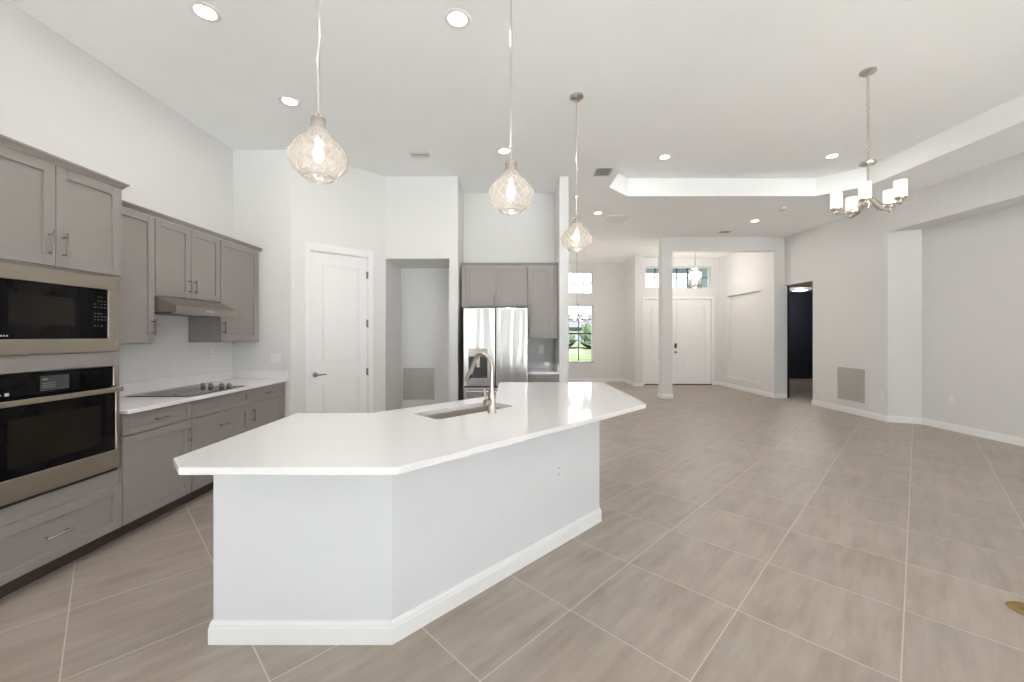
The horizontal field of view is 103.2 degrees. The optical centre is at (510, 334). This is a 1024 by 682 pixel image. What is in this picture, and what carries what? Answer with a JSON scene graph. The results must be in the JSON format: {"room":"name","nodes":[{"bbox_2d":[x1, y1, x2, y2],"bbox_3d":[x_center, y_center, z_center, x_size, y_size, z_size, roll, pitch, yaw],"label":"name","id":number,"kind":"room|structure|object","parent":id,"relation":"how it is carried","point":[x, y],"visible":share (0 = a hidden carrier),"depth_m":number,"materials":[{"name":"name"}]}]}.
{"room":"open-plan kitchen","nodes":[
{"label":"open-plan kitchen","id":0,"kind":"room"},
{"bbox_2d":[0,0,232,383],"bbox_3d":[-3.350,-0.385,0.360,0.120,3.610,9.120,0,0,0],"label":"wall","id":1,"kind":"structure","parent":0,"point":[57,99],"depth_m":3.47,"materials":[{"name":"white paint"}]},
{"bbox_2d":[119,200,157,344],"bbox_3d":[-3.105,-0.474,3.076,0.366,1.094,0.603,0,0,0],"label":"upper cabinet","id":2,"kind":"object","parent":1,"relation":"attached to","point":[137,321],"visible":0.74,"depth_m":3.23,"materials":[{"name":"grey paint"}]},
{"bbox_2d":[155,212,222,302],"bbox_3d":[-3.105,-0.673,3.757,0.366,0.696,0.758,0,0,0],"label":"upper cabinet","id":3,"kind":"object","parent":1,"relation":"attached to","point":[187,260],"visible":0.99,"depth_m":3.70,"materials":[{"name":"grey paint"}]},
{"bbox_2d":[155,296,236,317],"bbox_3d":[-3.037,-0.249,3.757,0.500,0.148,0.746,0,0,0],"label":"range hood","id":4,"kind":"object","parent":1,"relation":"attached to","point":[163,305],"visible":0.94,"depth_m":3.62,"materials":[{"name":"silver metal"}]},
{"bbox_2d":[119,370,287,395],"bbox_3d":[-2.959,0.464,3.788,0.659,0.098,2.019,0,0,0],"label":"backsplash","id":5,"kind":"structure","parent":1,"relation":"attached to","point":[161,384],"depth_m":4.23,"materials":[{"name":"white stone"}]},
{"bbox_2d":[209,351,213,360],"bbox_3d":[-3.285,0.230,4.460,0.009,0.116,0.072,0,0,0],"label":"wall outlet","id":6,"kind":"object","parent":1,"relation":"attached to","point":[211,353],"visible":1,"depth_m":4.45,"materials":[{"name":"white plastic"}]},
{"bbox_2d":[188,235,262,341],"bbox_3d":[-3.105,-0.473,4.466,0.366,1.096,0.661,0,0,0],"label":"upper cabinet","id":7,"kind":"object","parent":1,"relation":"attached to","point":[239,265],"visible":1,"depth_m":4.37,"materials":[{"name":"grey paint"}]},
{"bbox_2d":[233,150,290,416],"bbox_3d":[-2.945,-0.385,4.860,0.690,3.610,0.120,0,0,0],"label":"wall","id":8,"kind":"structure","parent":0,"point":[261,178],"depth_m":4.80,"materials":[{"name":"white paint"}]},
{"bbox_2d":[271,353,280,362],"bbox_3d":[-2.780,0.275,4.795,0.118,0.116,0.010,0,0,0],"label":"light switch","id":9,"kind":"object","parent":8,"relation":"attached to","point":[275,357],"visible":1,"depth_m":4.79,"materials":[{"name":"white plastic"}]},
{"bbox_2d":[291,153,384,414],"bbox_3d":[-2.208,-0.385,5.247,1.182,3.610,0.120,0,0,-43],"label":"wall","id":10,"kind":"structure","parent":0,"point":[349,211],"depth_m":5.15,"materials":[{"name":"white paint"}]},
{"bbox_2d":[304,242,372,412],"bbox_3d":[-2.202,0.147,5.214,0.860,2.545,0.177,0,0,-43],"label":"door","id":11,"kind":"structure","parent":10,"relation":"in","point":[338,281],"depth_m":5.19,"materials":[{"name":"white paint"}]},
{"bbox_2d":[385,176,462,410],"bbox_3d":[-0.529,-0.385,6.063,2.652,3.610,0.914,0,0,0],"label":"wall","id":12,"kind":"structure","parent":0,"point":[424,214],"depth_m":5.75,"materials":[{"name":"white paint"}]},
{"bbox_2d":[401,365,436,401],"bbox_3d":[-1.450,0.770,6.394,0.575,0.580,0.012,0,0,0],"label":"air vent","id":13,"kind":"object","parent":12,"relation":"in","point":[418,382],"visible":1,"depth_m":6.39,"materials":[{"name":"white metal"}]},
{"bbox_2d":[463,193,553,387],"bbox_3d":[-0.032,-0.385,6.330,1.403,3.610,0.140,0,0,0],"label":"wall","id":14,"kind":"structure","parent":0,"point":[490,235],"depth_m":6.26,"materials":[{"name":"white paint"}]},
{"bbox_2d":[461,263,527,308],"bbox_3d":[-0.233,-0.709,5.990,0.935,0.627,0.536,0,0,0],"label":"upper cabinet","id":15,"kind":"object","parent":14,"relation":"attached to","point":[484,285],"visible":1,"depth_m":5.77,"materials":[{"name":"grey paint"}]},
{"bbox_2d":[527,263,557,338],"bbox_3d":[0.452,-0.486,5.990,0.432,1.072,0.536,0,0,0],"label":"upper cabinet","id":16,"kind":"object","parent":14,"relation":"attached to","point":[542,307],"visible":0.99,"depth_m":5.76,"materials":[{"name":"grey paint"}]},
{"bbox_2d":[0,379,1023,681],"bbox_3d":[3.245,1.470,4.600,13.310,0.100,17.600,0,0,0],"label":"floor","id":17,"kind":"structure","parent":0,"point":[741,536],"depth_m":2.33,"materials":[{"name":"beige tile"}]},
{"bbox_2d":[0,134,129,598],"bbox_3d":[-2.953,0.193,2.382,0.671,2.455,0.834,0,0,0],"label":"tall cabinet","id":18,"kind":"object","parent":17,"relation":"on","point":[57,213],"visible":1,"depth_m":2.38,"materials":[{"name":"grey paint"}]},
{"bbox_2d":[0,262,118,355],"bbox_3d":[-2.942,-0.135,2.371,0.577,0.487,0.752,0,0,0],"label":"microwave","id":19,"kind":"object","parent":18,"relation":"in","point":[43,311],"visible":1,"depth_m":2.37,"materials":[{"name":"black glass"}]},
{"bbox_2d":[0,366,123,509],"bbox_3d":[-2.905,0.559,2.369,0.650,0.700,0.748,0,0,0],"label":"wall oven","id":20,"kind":"object","parent":18,"relation":"in","point":[59,429],"visible":1,"depth_m":2.35,"materials":[{"name":"black glass"}]},
{"bbox_2d":[108,402,192,542],"bbox_3d":[-2.953,0.983,3.075,0.671,0.874,0.598,0,0,0],"label":"base cabinet","id":21,"kind":"object","parent":17,"relation":"on","point":[150,440],"visible":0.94,"depth_m":3.02,"materials":[{"name":"grey paint"}]},
{"bbox_2d":[119,370,288,413],"bbox_3d":[-2.954,0.479,3.787,0.669,0.129,2.020,0,0,0],"label":"countertop","id":22,"kind":"structure","parent":21,"relation":"on","point":[249,379],"depth_m":3.90,"materials":[{"name":"white stone"}]},
{"bbox_2d":[126,383,242,396],"bbox_3d":[-2.930,0.493,3.720,0.510,0.041,0.720,0,0,0],"label":"cooktop","id":23,"kind":"object","parent":22,"relation":"in","point":[188,391],"visible":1,"depth_m":3.65,"materials":[{"name":"black glass"}]},
{"bbox_2d":[180,390,249,505],"bbox_3d":[-2.953,0.983,3.752,0.671,0.874,0.751,0,0,0],"label":"base cabinet","id":24,"kind":"object","parent":17,"relation":"on","point":[215,419],"visible":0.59,"depth_m":3.65,"materials":[{"name":"grey paint"}]},
{"bbox_2d":[248,382,284,429],"bbox_3d":[-2.953,0.983,4.463,0.671,0.874,0.668,0,0,0],"label":"base cabinet","id":25,"kind":"object","parent":17,"relation":"on","point":[267,403],"visible":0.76,"depth_m":4.43,"materials":[{"name":"grey paint"}]},
{"bbox_2d":[208,421,601,644],"bbox_3d":[-0.268,0.983,2.971,1.323,0.875,3.140,0,0,39],"label":"kitchen island","id":26,"kind":"object","parent":17,"relation":"on","point":[298,559],"visible":0.82,"depth_m":1.88,"materials":[{"name":"paint"}]},
{"bbox_2d":[173,382,645,474],"bbox_3d":[-0.200,0.529,2.998,2.420,0.030,2.845,0,0,0],"label":"island countertop","id":27,"kind":"structure","parent":26,"relation":"on","point":[398,441],"depth_m":2.12,"materials":[{"name":"white stone"}]},
{"bbox_2d":[425,406,500,418],"bbox_3d":[-0.311,0.652,2.800,0.698,0.216,0.318,0,0,-45],"label":"sink","id":28,"kind":"object","parent":27,"relation":"in","point":[482,408],"visible":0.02,"depth_m":2.95,"materials":[{"name":"grey metal"}]},
{"bbox_2d":[464,352,496,413],"bbox_3d":[-0.228,0.315,2.747,0.104,0.398,0.308,0,0,-45],"label":"faucet","id":29,"kind":"object","parent":27,"relation":"on","point":[490,402],"visible":1,"depth_m":2.66,"materials":[{"name":"silver metal"}]},
{"bbox_2d":[555,462,561,480],"bbox_3d":[0.321,0.920,2.740,0.072,0.116,0.009,0,0,-45],"label":"wall outlet","id":30,"kind":"object","parent":26,"relation":"attached to","point":[558,466],"visible":1,"depth_m":2.73,"materials":[{"name":"plastic"}]},
{"bbox_2d":[463,307,527,399],"bbox_3d":[-0.210,0.520,5.819,0.877,1.800,0.762,0,0,0],"label":"refrigerator","id":31,"kind":"object","parent":17,"relation":"on","point":[500,333],"visible":0.66,"depth_m":5.50,"materials":[{"name":"grey metal"}]},
{"bbox_2d":[528,374,558,381],"bbox_3d":[0.453,0.983,5.924,0.428,0.874,0.668,0,0,0],"label":"base cabinet","id":32,"kind":"object","parent":17,"relation":"on","point":[531,377],"visible":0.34,"depth_m":5.64,"materials":[{"name":"grey paint"}]},
{"bbox_2d":[528,362,558,373],"bbox_3d":[0.453,0.479,5.935,0.430,0.129,0.646,0,0,0],"label":"countertop","id":33,"kind":"structure","parent":32,"relation":"on","point":[533,367],"depth_m":6.13,"materials":[{"name":"white stone"}]},
{"bbox_2d":[1005,601,1023,614],"bbox_3d":[2.660,1.417,2.090,0.148,0.006,0.148,0,0,0],"label":"floor outlet","id":34,"kind":"object","parent":17,"relation":"on","point":[1018,607],"visible":1,"depth_m":2.12,"materials":[{"name":"gold metal"}]},
{"bbox_2d":[8,0,1023,262],"bbox_3d":[3.295,-2.330,4.100,13.410,0.280,16.840,0,0,0],"label":"ceiling","id":35,"kind":"structure","parent":0,"point":[748,100],"depth_m":3.79,"materials":[{"name":"white paint"}]},
{"bbox_2d":[188,1,221,22],"bbox_3d":[-2.070,-2.186,2.750,0.184,0.008,0.184,0,0,0],"label":"recessed light","id":36,"kind":"object","parent":35,"relation":"in","point":[202,10],"visible":1,"depth_m":2.74,"materials":[{"name":"white plastic"}]},
{"bbox_2d":[279,95,300,106],"bbox_3d":[-2.070,-2.186,3.800,0.184,0.008,0.184,0,0,0],"label":"recessed light","id":37,"kind":"object","parent":35,"relation":"in","point":[291,101],"visible":1,"depth_m":3.80,"materials":[{"name":"white plastic"}]},
{"bbox_2d":[286,0,348,183],"bbox_3d":[-0.972,-1.489,2.050,0.281,1.402,0.286,0,0,0],"label":"pendant light","id":38,"kind":"object","parent":35,"relation":"hanging from","point":[300,143],"visible":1,"depth_m":2.05,"materials":[{"name":"glass"}]},
{"bbox_2d":[314,120,322,141],"bbox_3d":[-0.972,-1.031,2.050,0.044,0.094,0.043,0,0,0],"label":"socket","id":39,"kind":"object","parent":38,"relation":"attached to","point":[318,123],"depth_m":2.04,"materials":[{"name":"silver metal"}]},
{"bbox_2d":[408,152,432,157],"bbox_3d":[-1.100,-2.185,4.930,0.270,0.010,0.170,0,0,0],"label":"ceiling vent","id":40,"kind":"object","parent":35,"relation":"in","point":[411,154],"visible":1,"depth_m":4.93,"materials":[{"name":"white plastic"}]},
{"bbox_2d":[444,8,470,28],"bbox_3d":[-0.370,-2.186,2.810,0.184,0.008,0.184,0,0,0],"label":"recessed light","id":41,"kind":"object","parent":35,"relation":"in","point":[456,18],"visible":1,"depth_m":2.80,"materials":[{"name":"white plastic"}]},
{"bbox_2d":[496,147,509,154],"bbox_3d":[-0.083,-2.186,4.830,0.184,0.008,0.184,0,0,0],"label":"recessed light","id":42,"kind":"object","parent":35,"relation":"in","point":[504,151],"visible":0.88,"depth_m":4.83,"materials":[{"name":"white plastic"}]},
{"bbox_2d":[488,0,533,214],"bbox_3d":[0.000,-1.476,2.510,0.281,1.428,0.286,0,0,0],"label":"pendant light","id":43,"kind":"object","parent":35,"relation":"hanging from","point":[492,192],"visible":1,"depth_m":2.50,"materials":[{"name":"glass"}]},
{"bbox_2d":[507,164,514,180],"bbox_3d":[0.000,-1.005,2.510,0.044,0.094,0.043,0,0,0],"label":"socket","id":44,"kind":"object","parent":43,"relation":"attached to","point":[510,178],"depth_m":2.50,"materials":[{"name":"silver metal"}]},
{"bbox_2d":[561,92,591,251],"bbox_3d":[0.600,-1.481,3.720,0.281,1.418,0.286,0,0,0],"label":"pendant light","id":45,"kind":"object","parent":35,"relation":"hanging from","point":[576,97],"visible":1,"depth_m":3.71,"materials":[{"name":"glass"}]},
{"bbox_2d":[570,250,587,321],"bbox_3d":[1.699,-1.264,10.527,0.645,1.852,0.620,0,0,0],"label":"chandelier","id":46,"kind":"object","parent":35,"relation":"hanging from","point":[573,316],"visible":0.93,"depth_m":10.48,"materials":[{"name":"silver metal"}]},
{"bbox_2d":[591,167,614,176],"bbox_3d":[1.235,-2.185,5.450,0.250,0.010,0.310,0,0,0],"label":"ceiling vent","id":47,"kind":"object","parent":35,"relation":"in","point":[599,171],"visible":1,"depth_m":5.43,"materials":[{"name":"white plastic"}]},
{"bbox_2d":[602,216,629,223],"bbox_3d":[1.990,-2.184,7.700,0.400,0.012,0.520,0,0,0],"label":"ceiling access panel","id":48,"kind":"object","parent":35,"relation":"attached to","point":[610,219],"visible":1,"depth_m":7.68,"materials":[{"name":"white paint"}]},
{"bbox_2d":[658,154,671,159],"bbox_3d":[2.130,-2.466,5.630,0.184,0.008,0.184,0,0,0],"label":"recessed light","id":49,"kind":"object","parent":35,"relation":"in","point":[664,156],"visible":1,"depth_m":5.61,"materials":[{"name":"white plastic"}]},
{"bbox_2d":[688,267,702,288],"bbox_3d":[4.670,-1.691,10.300,0.346,0.998,0.346,0,0,0],"label":"lantern pendant","id":50,"kind":"object","parent":35,"relation":"hanging from","point":[699,273],"visible":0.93,"depth_m":10.32,"materials":[{"name":"white glass"}]},
{"bbox_2d":[824,153,840,158],"bbox_3d":[4.430,-2.466,5.600,0.184,0.008,0.184,0,0,0],"label":"recessed light","id":51,"kind":"object","parent":35,"relation":"in","point":[834,155],"visible":1,"depth_m":5.59,"materials":[{"name":"white plastic"}]},
{"bbox_2d":[830,67,907,218],"bbox_3d":[3.353,-1.811,3.810,0.532,1.316,0.534,0,0,0],"label":"chandelier","id":52,"kind":"object","parent":35,"relation":"hanging from","point":[899,191],"visible":1,"depth_m":3.79,"materials":[{"name":"silver metal"}]},
{"bbox_2d":[554,176,568,381],"bbox_3d":[0.734,-0.385,8.953,0.127,3.610,6.694,0,0,0],"label":"wall partition","id":53,"kind":"structure","parent":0,"point":[561,195],"depth_m":5.61,"materials":[{"name":"white paint"}]},
{"bbox_2d":[569,263,623,377],"bbox_3d":[2.155,-0.385,12.400,2.970,3.610,0.200,0,0,0],"label":"wall","id":54,"kind":"structure","parent":0,"point":[606,298],"depth_m":12.30,"materials":[{"name":"white paint"}]},
{"bbox_2d":[569,272,591,292],"bbox_3d":[2.072,-1.590,12.455,0.835,0.660,0.050,0,0,0],"label":"window","id":55,"kind":"structure","parent":54,"relation":"in","point":[574,283],"depth_m":12.44,"materials":[{"name":"clear glass"}]},
{"bbox_2d":[569,305,593,362],"bbox_3d":[2.072,-0.039,12.375,0.895,1.742,0.210,0,0,0],"label":"window","id":56,"kind":"structure","parent":54,"relation":"in","point":[578,333],"depth_m":12.43,"materials":[{"name":"clear glass"}]},
{"bbox_2d":[569,378,643,386],"bbox_3d":[2.264,1.368,8.953,2.933,0.104,6.694,0,0,0],"label":"baseboard","id":57,"kind":"structure","parent":54,"relation":"attached to","point":[570,379],"depth_m":12.28,"materials":[{"name":"white paint"}]},
{"bbox_2d":[624,256,642,382],"bbox_3d":[3.530,-0.385,11.750,0.220,3.610,1.100,0,0,0],"label":"wall","id":58,"kind":"structure","parent":0,"point":[633,267],"depth_m":11.34,"materials":[{"name":"white paint"}]},
{"bbox_2d":[646,267,708,287],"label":"transom window","id":59,"kind":"structure","parent":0,"point":[648,270],"depth_m":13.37,"materials":[{"name":"clear glass"}]},
{"bbox_2d":[643,258,718,383],"bbox_3d":[4.885,-0.385,11.650,2.490,3.610,0.200,0,0,0],"label":"wall","id":60,"kind":"structure","parent":0,"point":[648,262],"depth_m":11.55,"materials":[{"name":"white paint"}]},
{"bbox_2d":[643,297,713,384],"bbox_3d":[4.755,0.165,11.582,2.040,2.510,0.176,0,0,0],"label":"door","id":61,"kind":"structure","parent":60,"relation":"in","point":[691,318],"depth_m":11.58,"materials":[{"name":"white paint"}]},
{"bbox_2d":[645,266,711,287],"bbox_3d":[4.755,-1.647,11.650,1.910,0.607,0.200,0,0,0],"label":"trim","id":62,"kind":"structure","parent":60,"relation":"attached to","point":[710,268],"depth_m":11.55,"materials":[{"name":"white paint"}]},
{"bbox_2d":[658,237,776,393],"bbox_3d":[4.645,-0.385,9.165,2.550,3.610,0.230,0,0,0],"label":"column","id":63,"kind":"structure","parent":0,"point":[667,246],"depth_m":9.05,"materials":[{"name":"white paint"}]},
{"bbox_2d":[658,393,672,398],"bbox_3d":[3.485,1.368,9.165,0.260,0.104,0.260,0,0,0],"label":"baseboard","id":64,"kind":"structure","parent":63,"relation":"attached to","point":[662,396],"depth_m":9.04,"materials":[{"name":"white paint"}]},
{"bbox_2d":[719,238,786,393],"bbox_3d":[6.065,-0.385,10.340,0.290,3.610,2.420,0,0,0],"label":"wall","id":65,"kind":"structure","parent":0,"point":[752,288],"depth_m":10.00,"materials":[{"name":"white paint"}]},
{"bbox_2d":[714,381,786,397],"bbox_3d":[5.990,1.368,10.332,0.295,0.104,2.453,0,0,-3],"label":"baseboard","id":66,"kind":"structure","parent":65,"relation":"attached to","point":[759,392],"depth_m":9.97,"materials":[{"name":"white paint"}]},
{"bbox_2d":[787,286,812,397],"bbox_3d":[8.055,-0.385,10.715,3.690,3.610,5.210,0,0,0],"label":"wall","id":67,"kind":"structure","parent":0,"point":[799,304],"depth_m":13.20,"materials":[{"name":"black paint"}]},
{"bbox_2d":[789,282,812,286],"bbox_3d":[6.940,-1.220,8.815,1.320,0.220,1.170,0,0,0],"label":"ceiling","id":68,"kind":"structure","parent":0,"point":[809,284],"depth_m":9.10,"materials":[{"name":"white paint"}]},
{"bbox_2d":[792,289,807,291],"bbox_3d":[8.540,-1.315,12.000,0.400,0.050,0.398,0,0,0],"label":"ceiling light","id":69,"kind":"object","parent":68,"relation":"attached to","point":[796,290],"visible":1,"depth_m":11.89,"materials":[{"name":"white plastic"}]},
{"bbox_2d":[785,153,1023,437],"bbox_3d":[6.407,-0.385,2.465,0.505,3.610,13.330,0,0,0],"label":"wall","id":70,"kind":"structure","parent":0,"point":[926,294],"depth_m":6.29,"materials":[{"name":"white paint"}]},
{"bbox_2d":[836,365,867,405],"bbox_3d":[6.149,0.895,7.343,0.012,0.673,0.673,0,0,0],"label":"air vent","id":71,"kind":"object","parent":70,"relation":"in","point":[851,381],"visible":1,"depth_m":7.31,"materials":[{"name":"white metal"}]},
{"bbox_2d":[812,399,1023,446],"bbox_3d":[6.340,1.368,2.047,0.400,0.104,12.495,0,0,0],"label":"baseboard","id":72,"kind":"structure","parent":70,"relation":"attached to","point":[1000,437],"depth_m":6.33,"materials":[{"name":"white paint"}]},
{"bbox_2d":[949,395,954,402],"bbox_3d":[6.535,0.950,6.020,0.009,0.116,0.072,0,0,0],"label":"wall outlet","id":73,"kind":"object","parent":70,"relation":"attached to","point":[951,397],"visible":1,"depth_m":6.02,"materials":[{"name":"white plastic"}]},
{"label":"outside","id":74,"kind":"structure","parent":0,"visible":0},
{"bbox_2d":[569,345,590,360],"bbox_3d":[5.000,1.640,15.000,130.000,0.160,150.000,0,0,0],"label":"lawn","id":75,"kind":"structure","parent":74,"point":[584,353],"depth_m":33.36,"materials":[{"name":"green plant"}]},
{"bbox_2d":[569,331,576,346],"bbox_3d":[5.963,0.419,47.001,3.242,2.322,3.100,0,0,0],"label":"shrub","id":76,"kind":"object","parent":75,"relation":"on","point":[572,340],"visible":0.19,"depth_m":46.15,"materials":[{"name":"green plant"}]},
{"bbox_2d":[569,314,590,344],"bbox_3d":[11.000,-1.040,70.500,19.200,5.200,10.200,0,0,0],"label":"neighbor house","id":77,"kind":"structure","parent":75,"relation":"on","point":[573,326],"depth_m":66.05,"materials":[{"name":"white"}]},
{"bbox_2d":[579,323,590,348],"bbox_3d":[9.034,0.017,44.923,3.025,3.126,3.007,0,0,0],"label":"shrub","id":78,"kind":"object","parent":75,"relation":"on","point":[585,340],"visible":0.42,"depth_m":44.30,"materials":[{"name":"green plant"}]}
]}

